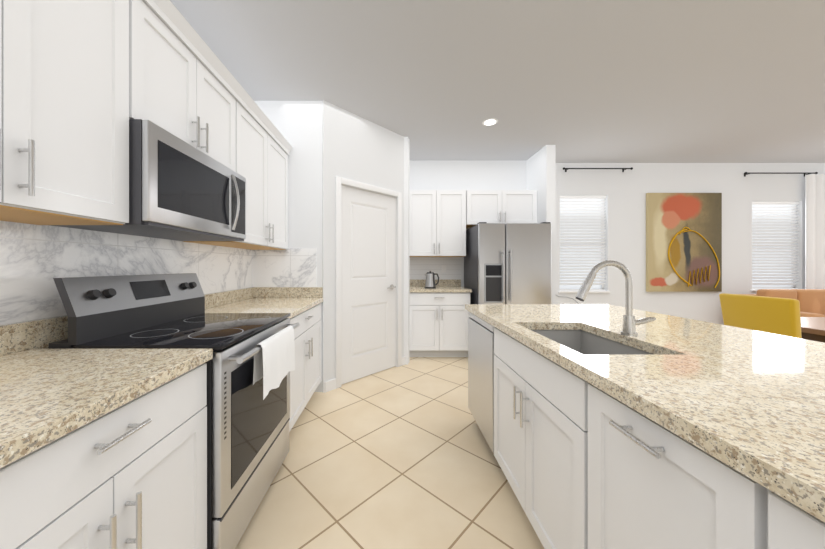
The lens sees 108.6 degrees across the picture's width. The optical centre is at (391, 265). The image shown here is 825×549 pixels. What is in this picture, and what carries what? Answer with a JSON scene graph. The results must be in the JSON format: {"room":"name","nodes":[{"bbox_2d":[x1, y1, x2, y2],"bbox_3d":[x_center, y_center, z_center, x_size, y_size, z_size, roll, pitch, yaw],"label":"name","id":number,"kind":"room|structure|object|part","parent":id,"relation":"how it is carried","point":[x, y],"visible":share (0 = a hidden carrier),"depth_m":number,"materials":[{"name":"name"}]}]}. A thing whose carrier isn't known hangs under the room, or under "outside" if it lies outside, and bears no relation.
{"room":"kitchen","nodes":[
{"label":"kitchen","id":0,"kind":"room"},
{"bbox_2d":[0,0,15,211],"bbox_3d":[-1.175,-0.629,0.576,0.345,0.940,0.372,0,0,0],"label":"upper cabinet","id":1,"kind":"object","parent":0,"relation":"attached to","point":[7,7],"depth_m":0.77,"materials":[{"name":"white wood"}]},
{"bbox_2d":[0,0,135,224],"bbox_3d":[-1.175,-0.629,0.949,0.345,0.940,0.373,0,0,0],"label":"upper cabinet","id":2,"kind":"object","parent":0,"relation":"attached to","point":[76,59],"depth_m":0.95,"materials":[{"name":"white wood"}]},
{"bbox_2d":[136,0,199,149],"bbox_3d":[-1.175,-0.834,1.328,0.345,0.531,0.385,0,0,0],"label":"upper cabinet","id":3,"kind":"object","parent":0,"relation":"attached to","point":[167,62],"depth_m":1.32,"materials":[{"name":"white wood"}]},
{"bbox_2d":[51,119,245,240],"bbox_3d":[-1.115,-0.362,1.520,0.465,0.406,0.762,0,0,0],"label":"over-the-range microwave","id":4,"kind":"object","parent":3,"relation":"attached to","point":[180,189],"visible":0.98,"depth_m":1.31,"materials":[{"name":"grey metal"}]},
{"bbox_2d":[200,52,239,173],"bbox_3d":[-1.175,-0.834,1.713,0.345,0.531,0.385,0,0,0],"label":"upper cabinet","id":5,"kind":"object","parent":0,"relation":"attached to","point":[219,102],"depth_m":1.72,"materials":[{"name":"white wood"}]},
{"bbox_2d":[183,96,271,247],"bbox_3d":[-1.175,-0.629,2.144,0.345,0.940,0.478,0,0,0],"label":"upper cabinet","id":6,"kind":"object","parent":0,"relation":"attached to","point":[255,136],"depth_m":2.19,"materials":[{"name":"white wood"}]},
{"bbox_2d":[254,101,321,391],"bbox_3d":[-1.004,-0.190,2.926,0.711,2.820,0.120,0,0,0],"label":"wall","id":7,"kind":"structure","parent":0,"point":[298,125],"depth_m":2.87,"materials":[{"name":"white paint"}]},
{"bbox_2d":[252,248,316,286],"bbox_3d":[-1.041,0.018,2.862,0.622,0.375,0.008,0,0,0],"label":"backsplash","id":8,"kind":"structure","parent":7,"relation":"attached to","point":[292,267],"depth_m":2.86,"materials":[{"name":"stone"}]},
{"bbox_2d":[252,288,322,295],"bbox_3d":[-0.998,0.255,2.851,0.656,0.099,0.022,0,0,0],"label":"backsplash","id":9,"kind":"structure","parent":7,"relation":"attached to","point":[255,291],"depth_m":2.84,"materials":[{"name":"beige stone"}]},
{"bbox_2d":[322,100,409,392],"bbox_3d":[-0.263,-0.190,3.337,0.120,2.820,1.251,0,0,45],"label":"wall","id":10,"kind":"structure","parent":0,"point":[358,148],"depth_m":3.03,"materials":[{"name":"white paint"}]},
{"bbox_2d":[326,355,408,391],"bbox_3d":[-0.220,1.170,3.286,1.201,0.100,0.013,0,0,-45],"label":"baseboard","id":11,"kind":"structure","parent":10,"relation":"attached to","point":[330,385],"depth_m":2.92,"materials":[{"name":"white wood"}]},
{"bbox_2d":[336,176,401,388],"bbox_3d":[-0.248,0.163,3.307,0.143,2.115,0.950,0,0,45],"label":"door frame","id":12,"kind":"structure","parent":10,"relation":"in","point":[340,181],"depth_m":3.24,"materials":[{"name":"white painted wood"}]},
{"bbox_3d":[-0.236,0.185,3.262,0.777,1.664,0.062,0,0,-45],"label":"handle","id":13,"kind":"part","parent":12,"relation":"part of","materials":[{"name":"white wood"}]},
{"bbox_2d":[341,185,395,384],"bbox_3d":[-0.254,0.193,3.312,0.812,2.038,0.037,0,0,-45],"label":"pantry door","id":14,"kind":"structure","parent":12,"relation":"attached to","point":[368,279],"depth_m":3.27,"materials":[{"name":"white wood"}]},
{"bbox_2d":[235,357,543,548],"bbox_3d":[3.360,1.270,1.060,9.680,0.100,7.320,0,0,0],"label":"floor","id":15,"kind":"structure","parent":0,"point":[400,457],"depth_m":1.72,"materials":[{"name":"tile"}]},
{"bbox_2d":[0,360,208,548],"bbox_3d":[-1.014,0.781,0.723,0.668,0.874,0.746,0,0,0],"label":"base cabinet","id":16,"kind":"object","parent":15,"relation":"on","point":[103,448],"depth_m":0.75,"materials":[{"name":"white wood"}]},
{"bbox_2d":[0,348,212,471],"bbox_3d":[-1.005,0.325,-0.252,0.686,0.040,2.696,0,0,0],"label":"countertop","id":17,"kind":"structure","parent":16,"relation":"on","point":[47,395],"depth_m":0.76,"materials":[{"name":"beige stone"}]},
{"bbox_2d":[49,273,299,548],"bbox_3d":[-0.923,0.632,1.480,0.734,1.175,0.756,0,0,0],"label":"range","id":18,"kind":"object","parent":15,"relation":"on","point":[250,365],"visible":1,"depth_m":1.29,"materials":[{"name":"grey metal"}]},
{"bbox_2d":[289,304,320,431],"bbox_3d":[-1.014,0.781,2.363,0.668,0.874,0.998,0,0,0],"label":"base cabinet","id":19,"kind":"object","parent":15,"relation":"on","point":[306,376],"depth_m":2.32,"materials":[{"name":"white wood"}]},
{"bbox_2d":[205,296,322,319],"bbox_3d":[-1.005,0.325,2.363,0.686,0.040,0.998,0,0,0],"label":"countertop","id":20,"kind":"structure","parent":19,"relation":"on","point":[294,305],"depth_m":2.29,"materials":[{"name":"beige stone"}]},
{"bbox_2d":[410,294,469,356],"bbox_3d":[0.617,0.781,4.177,0.827,0.874,0.620,0,0,0],"label":"base cabinet","id":21,"kind":"object","parent":15,"relation":"on","point":[438,322],"depth_m":3.87,"materials":[{"name":"white wood"}]},
{"bbox_2d":[410,286,471,293],"bbox_3d":[0.622,0.324,4.168,0.837,0.039,0.638,0,0,0],"label":"countertop","id":22,"kind":"structure","parent":21,"relation":"on","point":[413,289],"depth_m":3.87,"materials":[{"name":"beige stone"}]},
{"bbox_2d":[424,271,438,287],"bbox_3d":[0.550,0.185,4.100,0.210,0.236,0.156,0,0,0],"label":"kettle","id":23,"kind":"object","parent":22,"relation":"on","point":[430,280],"visible":1,"depth_m":4.05,"materials":[{"name":"grey metal"}]},
{"bbox_2d":[464,222,550,303],"bbox_3d":[1.540,0.335,4.051,0.910,1.770,0.838,0,0,0],"label":"refrigerator","id":24,"kind":"object","parent":15,"relation":"on","point":[507,263],"visible":0.62,"depth_m":3.69,"materials":[{"name":"grey metal"}]},
{"bbox_2d":[465,308,824,548],"bbox_3d":[0.946,0.783,0.530,0.778,0.875,3.600,0,0,0],"label":"kitchen island","id":25,"kind":"object","parent":15,"relation":"on","point":[608,426],"depth_m":0.84,"materials":[{"name":"white wood"}]},
{"bbox_2d":[465,304,824,511],"bbox_3d":[1.149,0.325,0.530,1.140,0.039,3.660,0,0,0],"label":"island countertop","id":26,"kind":"structure","parent":25,"relation":"on","point":[754,398],"depth_m":0.80,"materials":[{"name":"beige stone"}]},
{"bbox_2d":[533,328,652,351],"bbox_3d":[0.840,0.439,1.310,0.372,0.213,0.592,0,0,0],"label":"sink","id":27,"kind":"object","parent":26,"relation":"in","point":[583,339],"depth_m":1.54,"materials":[{"name":"grey metal"}]},
{"bbox_2d":[575,260,656,335],"bbox_3d":[0.988,0.140,1.310,0.346,0.331,0.060,0,0,0],"label":"faucet","id":28,"kind":"object","parent":26,"relation":"on","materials":[{"name":"silver metal"}]},
{"bbox_2d":[719,293,801,338],"bbox_3d":[2.992,0.723,2.230,0.575,0.996,0.458,0,0,0],"label":"chair","id":29,"kind":"object","parent":15,"relation":"on","point":[776,315],"visible":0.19,"depth_m":2.17,"materials":[{"name":"yellow fabric"}]},
{"bbox_2d":[740,289,824,316],"bbox_3d":[6.100,0.775,4.013,2.100,0.890,0.925,0,0,0],"label":"sofa","id":30,"kind":"object","parent":15,"relation":"on","point":[812,302],"visible":0.27,"depth_m":4.12,"materials":[{"name":"orange fabric"}]},
{"bbox_2d":[801,317,824,342],"bbox_3d":[4.035,0.843,2.230,1.830,0.755,0.940,0,0,0],"label":"dining table","id":31,"kind":"object","parent":15,"relation":"on","point":[812,328],"visible":0.14,"depth_m":2.26,"materials":[{"name":"brown wood"}]},
{"bbox_2d":[404,137,407,364],"bbox_3d":[0.140,-0.190,4.138,0.120,2.820,0.945,0,0,0],"label":"wall","id":32,"kind":"structure","parent":0,"point":[406,246],"depth_m":3.67,"materials":[{"name":"white paint"}]},
{"bbox_2d":[410,161,525,286],"bbox_3d":[1.120,-0.190,4.550,2.080,2.820,0.120,0,0,0],"label":"wall","id":33,"kind":"structure","parent":0,"point":[467,175],"depth_m":4.49,"materials":[{"name":"white paint"}]},
{"bbox_2d":[410,190,437,256],"bbox_3d":[0.412,-0.603,4.315,0.418,0.925,0.345,0,0,0],"label":"upper cabinet","id":34,"kind":"object","parent":33,"relation":"attached to","point":[423,203],"depth_m":4.15,"materials":[{"name":"white wood"}]},
{"bbox_2d":[410,257,460,279],"bbox_3d":[0.625,0.033,4.484,0.850,0.345,0.012,0,0,0],"label":"backsplash","id":35,"kind":"structure","parent":33,"relation":"attached to","point":[446,268],"depth_m":4.48,"materials":[{"name":"white tile"}]},
{"bbox_2d":[410,280,460,285],"bbox_3d":[0.622,0.255,4.476,0.837,0.099,0.022,0,0,0],"label":"backsplash","id":36,"kind":"structure","parent":33,"relation":"attached to","point":[412,282],"depth_m":4.46,"materials":[{"name":"beige stone"}]},
{"bbox_2d":[438,190,465,256],"bbox_3d":[0.831,-0.603,4.315,0.419,0.925,0.345,0,0,0],"label":"upper cabinet","id":37,"kind":"object","parent":33,"relation":"attached to","point":[441,221],"depth_m":4.15,"materials":[{"name":"white wood"}]},
{"bbox_2d":[466,190,501,227],"bbox_3d":[1.292,-0.823,4.315,0.496,0.485,0.345,0,0,0],"label":"upper cabinet","id":38,"kind":"object","parent":33,"relation":"attached to","point":[481,205],"depth_m":4.15,"materials":[{"name":"white wood"}]},
{"bbox_2d":[502,190,536,223],"bbox_3d":[1.788,-0.823,4.315,0.496,0.485,0.345,0,0,0],"label":"upper cabinet","id":39,"kind":"object","parent":33,"relation":"attached to","point":[518,206],"depth_m":4.15,"materials":[{"name":"white wood"}]},
{"bbox_2d":[170,0,824,162],"bbox_3d":[3.360,-1.660,1.060,9.680,0.120,7.320,0,0,0],"label":"ceiling","id":40,"kind":"structure","parent":0,"point":[658,81],"depth_m":2.42,"materials":[{"name":"grey paint"}]},
{"bbox_2d":[482,118,497,125],"bbox_3d":[1.090,-1.597,3.290,0.170,0.006,0.170,0,0,0],"label":"recessed light","id":41,"kind":"object","parent":40,"relation":"in","point":[490,122],"visible":1,"depth_m":3.29,"materials":[{"name":"white plastic"}]},
{"bbox_2d":[526,145,555,303],"bbox_3d":[2.100,-0.190,4.260,0.120,2.820,0.700,0,0,0],"label":"wall","id":42,"kind":"structure","parent":0,"point":[541,171],"depth_m":3.91,"materials":[{"name":"white paint"}]},
{"bbox_2d":[556,163,824,324],"bbox_3d":[5.180,-0.190,4.670,6.280,2.820,0.140,0,0,0],"label":"wall","id":43,"kind":"structure","parent":0,"point":[625,191],"depth_m":4.60,"materials":[{"name":"white paint"}]},
{"bbox_2d":[556,200,609,303],"bbox_3d":[2.935,-0.141,4.642,0.874,1.923,0.134,0,0,0],"label":"window","id":44,"kind":"structure","parent":43,"relation":"in","point":[579,286],"depth_m":4.71,"materials":[{"name":"white"}]},
{"bbox_3d":[2.726,0.619,4.588,0.455,0.403,0.008,0,0,0],"label":"cord","id":45,"kind":"part","parent":44,"relation":"part of","materials":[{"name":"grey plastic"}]},
{"bbox_2d":[560,196,605,290],"bbox_3d":[2.979,-0.357,4.650,0.734,1.487,0.041,0,0,0],"label":"window blinds","id":46,"kind":"object","parent":44,"relation":"attached to","point":[582,216],"visible":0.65,"depth_m":4.65,"materials":[{"name":"white plastic"}]},
{"bbox_2d":[563,167,632,171],"bbox_3d":[3.145,-1.485,4.554,1.070,0.050,0.092,0,0,0],"label":"curtain rod","id":47,"kind":"object","parent":43,"relation":"attached to","point":[566,169],"visible":1,"depth_m":4.52,"materials":[{"name":"black"}]},
{"bbox_2d":[646,193,721,291],"bbox_3d":[4.513,-0.366,4.571,1.138,1.523,0.055,0,0,0],"label":"painting","id":48,"kind":"object","parent":43,"relation":"attached to","point":[683,242],"visible":1,"depth_m":4.56,"materials":[{"name":"paint"}]},
{"bbox_2d":[751,206,794,290],"bbox_3d":[5.982,-0.309,4.642,0.817,1.402,0.134,0,0,0],"label":"window","id":49,"kind":"structure","parent":43,"relation":"in","point":[773,286],"depth_m":4.71,"materials":[{"name":"white plastic"}]},
{"bbox_2d":[752,202,798,288],"bbox_3d":[5.982,-0.323,4.650,0.765,1.371,0.041,0,0,0],"label":"window blinds","id":50,"kind":"object","parent":49,"relation":"attached to","point":[774,219],"visible":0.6,"depth_m":4.65,"materials":[{"name":"white plastic"}]},
{"bbox_2d":[744,172,817,176],"bbox_3d":[5.945,-1.415,4.554,1.110,0.050,0.092,0,0,0],"label":"curtain rod","id":51,"kind":"object","parent":43,"relation":"attached to","point":[804,173],"visible":0.98,"depth_m":4.52,"materials":[{"name":"black"}]},
{"bbox_2d":[805,174,824,288],"bbox_3d":[6.890,-0.100,4.523,1.120,2.600,0.072,0,0,0],"label":"curtain","id":52,"kind":"object","parent":51,"relation":"hanging from","point":[814,231],"visible":0.65,"depth_m":4.53,"materials":[{"name":"white fabric"}]},
{"bbox_3d":[-1.420,-0.190,0.193,0.120,2.820,5.586,0,0,0],"label":"wall","id":53,"kind":"structure","parent":0,"visible":0},
{"bbox_2d":[0,288,251,355],"bbox_3d":[-1.337,0.255,0.631,0.022,0.099,4.462,0,0,0],"label":"backsplash","id":54,"kind":"structure","parent":53,"relation":"attached to","point":[13,337],"depth_m":1.08,"materials":[{"name":"beige stone"}]},
{"bbox_2d":[0,221,251,324],"bbox_3d":[-1.356,0.018,0.383,0.008,0.375,4.966,0,0,0],"label":"backsplash","id":55,"kind":"structure","parent":53,"relation":"attached to","point":[35,260],"depth_m":1.29,"materials":[{"name":"stone"}]},
{"bbox_2d":[241,132,289,249],"bbox_3d":[-1.175,-0.629,2.622,0.345,0.940,0.479,0,0,0],"label":"upper cabinet","id":56,"kind":"object","parent":53,"relation":"attached to","point":[280,154],"depth_m":2.66,"materials":[{"name":"white wood"}]}
]}

